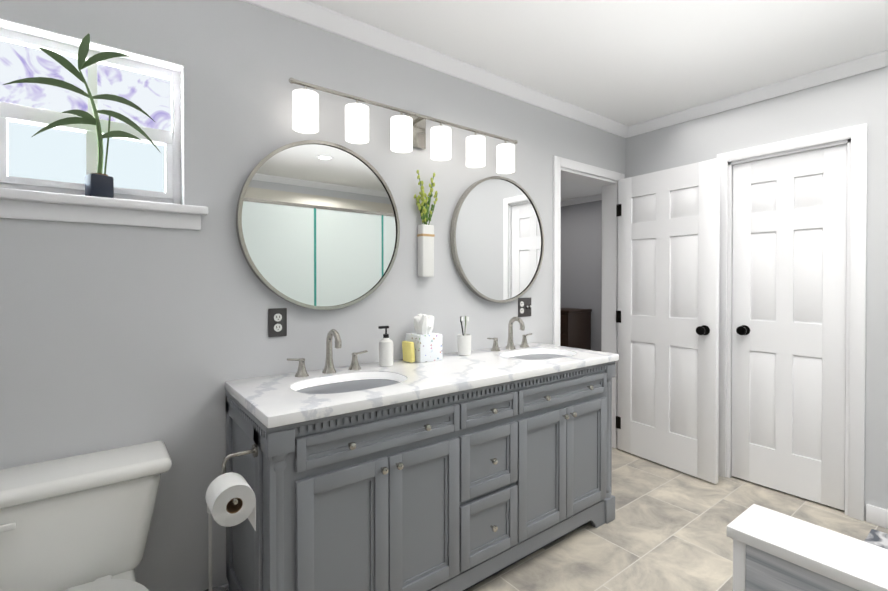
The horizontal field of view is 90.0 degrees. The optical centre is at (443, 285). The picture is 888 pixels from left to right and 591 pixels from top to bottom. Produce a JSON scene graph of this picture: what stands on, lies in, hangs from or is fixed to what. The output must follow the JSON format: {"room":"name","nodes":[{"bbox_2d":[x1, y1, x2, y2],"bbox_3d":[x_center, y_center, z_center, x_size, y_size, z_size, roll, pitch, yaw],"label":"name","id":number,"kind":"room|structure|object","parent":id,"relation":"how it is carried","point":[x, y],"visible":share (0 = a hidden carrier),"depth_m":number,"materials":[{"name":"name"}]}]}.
{"room":"bathroom","nodes":[
{"label":"bathroom","id":0,"kind":"room"},
{"bbox_2d":[0,0,625,590],"bbox_3d":[-0.170,0.033,2.327,4.130,2.450,0.125,0,1,-37],"label":"wall","id":1,"kind":"structure","parent":0,"point":[116,336],"depth_m":1.70,"materials":[{"name":"grey paint"}]},
{"bbox_2d":[0,18,184,204],"bbox_3d":[-1.210,-0.551,1.529,0.535,0.520,0.124,0,1,-37],"label":"window","id":2,"kind":"structure","parent":1,"relation":"in","point":[62,159],"depth_m":1.53,"materials":[{"name":"white"}]},
{"bbox_2d":[0,188,207,229],"bbox_3d":[-1.176,-0.248,1.487,0.675,0.085,0.115,0,1,-37],"label":"window sill","id":3,"kind":"structure","parent":1,"relation":"attached to","point":[28,204],"depth_m":1.47,"materials":[{"name":"white wood"}]},
{"bbox_2d":[3,33,160,197],"bbox_3d":[-1.176,-0.549,1.469,0.400,0.516,0.115,0,1,-37],"label":"potted plant","id":4,"kind":"object","parent":3,"relation":"on","point":[98,184],"visible":0.96,"depth_m":1.48,"materials":[{"name":"leaf"},{"name":"black ceramic"}]},
{"bbox_2d":[219,583,228,590],"bbox_3d":[-0.463,1.213,2.019,2.970,0.095,0.023,0,1,-37],"label":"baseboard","id":5,"kind":"structure","parent":1,"relation":"attached to","point":[226,586],"depth_m":1.73,"materials":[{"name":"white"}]},
{"bbox_2d":[268,308,286,336],"bbox_3d":[-0.690,0.155,1.844,0.075,0.118,0.010,0,1,-37],"label":"electrical outlet","id":6,"kind":"object","parent":1,"relation":"attached to","point":[277,322],"visible":1,"depth_m":1.84,"materials":[{"name":"grey"}]},
{"bbox_2d":[236,140,399,309],"bbox_3d":[-0.517,-0.259,1.955,0.734,0.734,0.034,0,1,-37],"label":"mirror","id":7,"kind":"object","parent":1,"relation":"attached to","point":[317,224],"visible":1,"depth_m":1.92,"materials":[{"name":"silver metal"}]},
{"bbox_2d":[289,77,517,173],"bbox_3d":[-0.108,-0.755,2.202,1.323,0.222,0.135,0,1,-37],"label":"light bar","id":8,"kind":"object","parent":1,"relation":"attached to","point":[408,131],"visible":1,"depth_m":2.07,"materials":[{"name":"white glass"}]},
{"bbox_2d":[414,170,437,276],"bbox_3d":[-0.091,-0.310,2.260,0.143,0.536,0.069,0,1,-37],"label":"vase","id":9,"kind":"object","parent":1,"relation":"attached to","point":[425,235],"visible":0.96,"depth_m":2.25,"materials":[{"name":"white ceramic"}]},
{"bbox_2d":[241,0,631,137],"bbox_3d":[-0.114,-1.161,2.243,3.880,0.062,0.062,0,1,-37],"label":"crown molding","id":10,"kind":"structure","parent":1,"relation":"attached to","point":[321,17],"depth_m":2.24,"materials":[{"name":"white wood"}]},
{"bbox_2d":[450,176,543,302],"bbox_3d":[0.333,-0.265,2.604,0.734,0.734,0.034,0,1,-37],"label":"mirror","id":11,"kind":"object","parent":1,"relation":"attached to","point":[497,239],"visible":1,"depth_m":2.57,"materials":[{"name":"silver metal"}]},
{"bbox_2d":[518,298,530,316],"bbox_3d":[0.506,0.137,2.753,0.118,0.118,0.019,0,1,-37],"label":"electrical outlet","id":12,"kind":"object","parent":1,"relation":"attached to","point":[524,307],"visible":1,"depth_m":2.75,"materials":[{"name":"grey"}]},
{"bbox_2d":[553,156,624,447],"bbox_3d":[1.010,0.199,3.230,0.834,2.102,0.157,0,1,-37],"label":"door frame","id":13,"kind":"structure","parent":1,"relation":"attached to","point":[609,325],"depth_m":3.39,"materials":[{"name":"white wood"}]},
{"bbox_2d":[616,158,719,483],"bbox_3d":[1.516,0.225,3.072,0.167,2.030,0.715,0,1,-33],"label":"entry door","id":14,"kind":"structure","parent":1,"relation":"in","point":[667,316],"depth_m":3.01,"materials":[{"name":"white wood"}]},
{"bbox_2d":[560,200,601,351],"bbox_3d":[1.806,-0.001,6.543,0.100,2.450,4.175,0,1,-37],"label":"wall","id":15,"kind":"structure","parent":0,"point":[581,260],"depth_m":6.20,"materials":[{"name":"grey paint"}]},
{"bbox_2d":[561,194,601,206],"bbox_3d":[1.769,-1.191,6.442,0.070,0.070,4.075,0,1,-37],"label":"crown molding","id":16,"kind":"structure","parent":15,"relation":"attached to","point":[592,198],"depth_m":6.21,"materials":[{"name":"white wood"}]},
{"bbox_2d":[307,0,887,200],"bbox_3d":[0.442,-1.250,3.257,6.245,0.100,7.725,0,1,-37],"label":"ceiling","id":17,"kind":"structure","parent":0,"point":[629,62],"depth_m":2.17,"materials":[{"name":"white paint"}]},
{"bbox_2d":[466,447,887,590],"bbox_3d":[1.187,1.317,1.220,4.930,0.100,3.550,0,1,-37],"label":"floor","id":18,"kind":"structure","parent":0,"point":[665,529],"depth_m":2.22,"materials":[{"name":"tile"}]},
{"bbox_2d":[0,441,171,590],"bbox_3d":[-0.982,0.912,1.165,0.495,0.713,0.736,0,1,-37],"label":"toilet","id":19,"kind":"object","parent":18,"relation":"on","point":[82,522],"visible":1,"depth_m":1.31,"materials":[{"name":"white ceramic"}]},
{"bbox_2d":[204,505,227,590],"bbox_3d":[-0.855,1.024,1.626,0.124,0.478,0.124,0,1,-37],"label":"toilet brush","id":20,"kind":"object","parent":18,"relation":"on","point":[210,552],"visible":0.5,"depth_m":1.62,"materials":[{"name":"white"}]},
{"bbox_2d":[205,357,618,590],"bbox_3d":[-0.011,0.833,1.995,1.951,0.856,0.594,0,1,-37],"label":"bathroom vanity","id":21,"kind":"object","parent":18,"relation":"on","point":[455,471],"depth_m":1.63,"materials":[{"name":"grey wood"}]},
{"bbox_2d":[225,343,618,424],"bbox_3d":[0.041,0.388,2.045,1.810,0.035,0.576,0,1,-37],"label":"countertop","id":22,"kind":"structure","parent":21,"relation":"on","point":[272,397],"depth_m":1.75,"materials":[{"name":"white stone"}]},
{"bbox_2d":[287,329,367,376],"bbox_3d":[-0.464,0.278,1.858,0.358,0.188,0.135,0,1,-37],"label":"faucet","id":23,"kind":"object","parent":22,"relation":"on","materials":[{"name":"silver metal"}]},
{"bbox_2d":[289,369,408,396],"bbox_3d":[-0.360,0.445,1.723,0.456,0.137,0.318,0,1,-37],"label":"sink","id":24,"kind":"object","parent":22,"relation":"in","point":[315,385],"depth_m":1.83,"materials":[{"name":"white ceramic"}]},
{"bbox_2d":[378,326,392,366],"bbox_3d":[-0.267,0.278,2.032,0.070,0.183,0.066,0,1,-37],"label":"soap dispenser","id":25,"kind":"object","parent":22,"relation":"on","point":[385,351],"visible":1,"depth_m":2.01,"materials":[{"name":"white plastic"}]},
{"bbox_2d":[402,341,414,362],"bbox_3d":[-0.170,0.318,2.125,0.031,0.099,0.070,0,1,-43],"label":"sponge","id":26,"kind":"object","parent":22,"relation":"on","point":[408,351],"visible":1,"depth_m":2.11,"materials":[{"name":"yellow"}]},
{"bbox_2d":[406,314,441,362],"bbox_3d":[-0.099,0.254,2.189,0.132,0.227,0.132,0,1,-37],"label":"tissue box","id":27,"kind":"object","parent":22,"relation":"on","point":[427,343],"visible":0.94,"depth_m":2.15,"materials":[{"name":"white cardboard"}]},
{"bbox_2d":[457,316,470,355],"bbox_3d":[0.107,0.266,2.337,0.074,0.202,0.074,0,1,-37],"label":"toothbrush cup","id":28,"kind":"object","parent":22,"relation":"on","point":[464,343],"visible":1,"depth_m":2.31,"materials":[{"name":"white ceramic"}]},
{"bbox_2d":[487,317,532,352],"bbox_3d":[0.406,0.272,2.522,0.358,0.188,0.135,0,1,-37],"label":"faucet","id":29,"kind":"object","parent":22,"relation":"on","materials":[{"name":"silver metal"}]},
{"bbox_2d":[505,349,572,360],"bbox_3d":[0.510,0.440,2.387,0.456,0.137,0.318,0,1,-37],"label":"sink","id":30,"kind":"object","parent":22,"relation":"in","point":[529,354],"depth_m":2.52,"materials":[{"name":"white ceramic"}]},
{"bbox_2d":[727,504,887,590],"bbox_3d":[1.320,1.017,1.056,0.235,0.499,1.083,0,1,-37],"label":"bathtub surround","id":31,"kind":"object","parent":18,"relation":"on","point":[773,550],"visible":1,"depth_m":1.32,"materials":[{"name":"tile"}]},
{"bbox_2d":[864,529,887,548],"bbox_3d":[2.132,1.257,1.645,0.860,0.012,0.930,0,1,-37],"label":"bath rug","id":32,"kind":"object","parent":18,"relation":"on","point":[877,538],"visible":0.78,"depth_m":2.19,"materials":[{"name":"grey fabric"}]},
{"bbox_2d":[626,66,887,520],"bbox_3d":[2.499,0.034,2.132,0.125,2.450,3.424,0,1,-37],"label":"wall","id":33,"kind":"structure","parent":0,"point":[858,99],"depth_m":2.39,"materials":[{"name":"grey paint"}]},
{"bbox_2d":[629,50,887,135],"bbox_3d":[2.386,-1.160,2.116,0.062,0.062,3.120,0,1,-37],"label":"crown molding","id":34,"kind":"structure","parent":33,"relation":"attached to","point":[878,60],"depth_m":2.66,"materials":[{"name":"white wood"}]},
{"bbox_2d":[731,144,846,510],"bbox_3d":[2.027,0.234,2.652,0.101,2.018,0.556,0,1,-37],"label":"closet door","id":35,"kind":"structure","parent":33,"relation":"in","point":[789,317],"depth_m":2.63,"materials":[{"name":"white wood"}]},
{"bbox_2d":[717,124,866,520],"bbox_3d":[2.069,0.199,2.683,0.141,2.112,0.724,0,1,-37],"label":"door frame","id":36,"kind":"structure","parent":33,"relation":"attached to","point":[854,138],"depth_m":2.42,"materials":[{"name":"white wood"}]},
{"bbox_2d":[866,504,887,528],"bbox_3d":[2.814,1.216,1.608,0.023,0.095,1.885,0,1,-37],"label":"baseboard","id":37,"kind":"structure","parent":33,"relation":"attached to","point":[877,516],"depth_m":2.32,"materials":[{"name":"white wood"}]},
{"bbox_3d":[0.287,1.282,5.330,3.800,0.102,4.075,0,1,-37],"label":"floor","id":38,"kind":"structure","parent":0,"visible":0},
{"bbox_2d":[560,307,591,349],"bbox_3d":[1.364,0.774,6.573,0.534,0.892,1.540,0,1,-37],"label":"dresser","id":39,"kind":"object","parent":38,"relation":"on","point":[575,327],"visible":0.19,"depth_m":5.94,"materials":[{"name":"black wood"}]}
]}

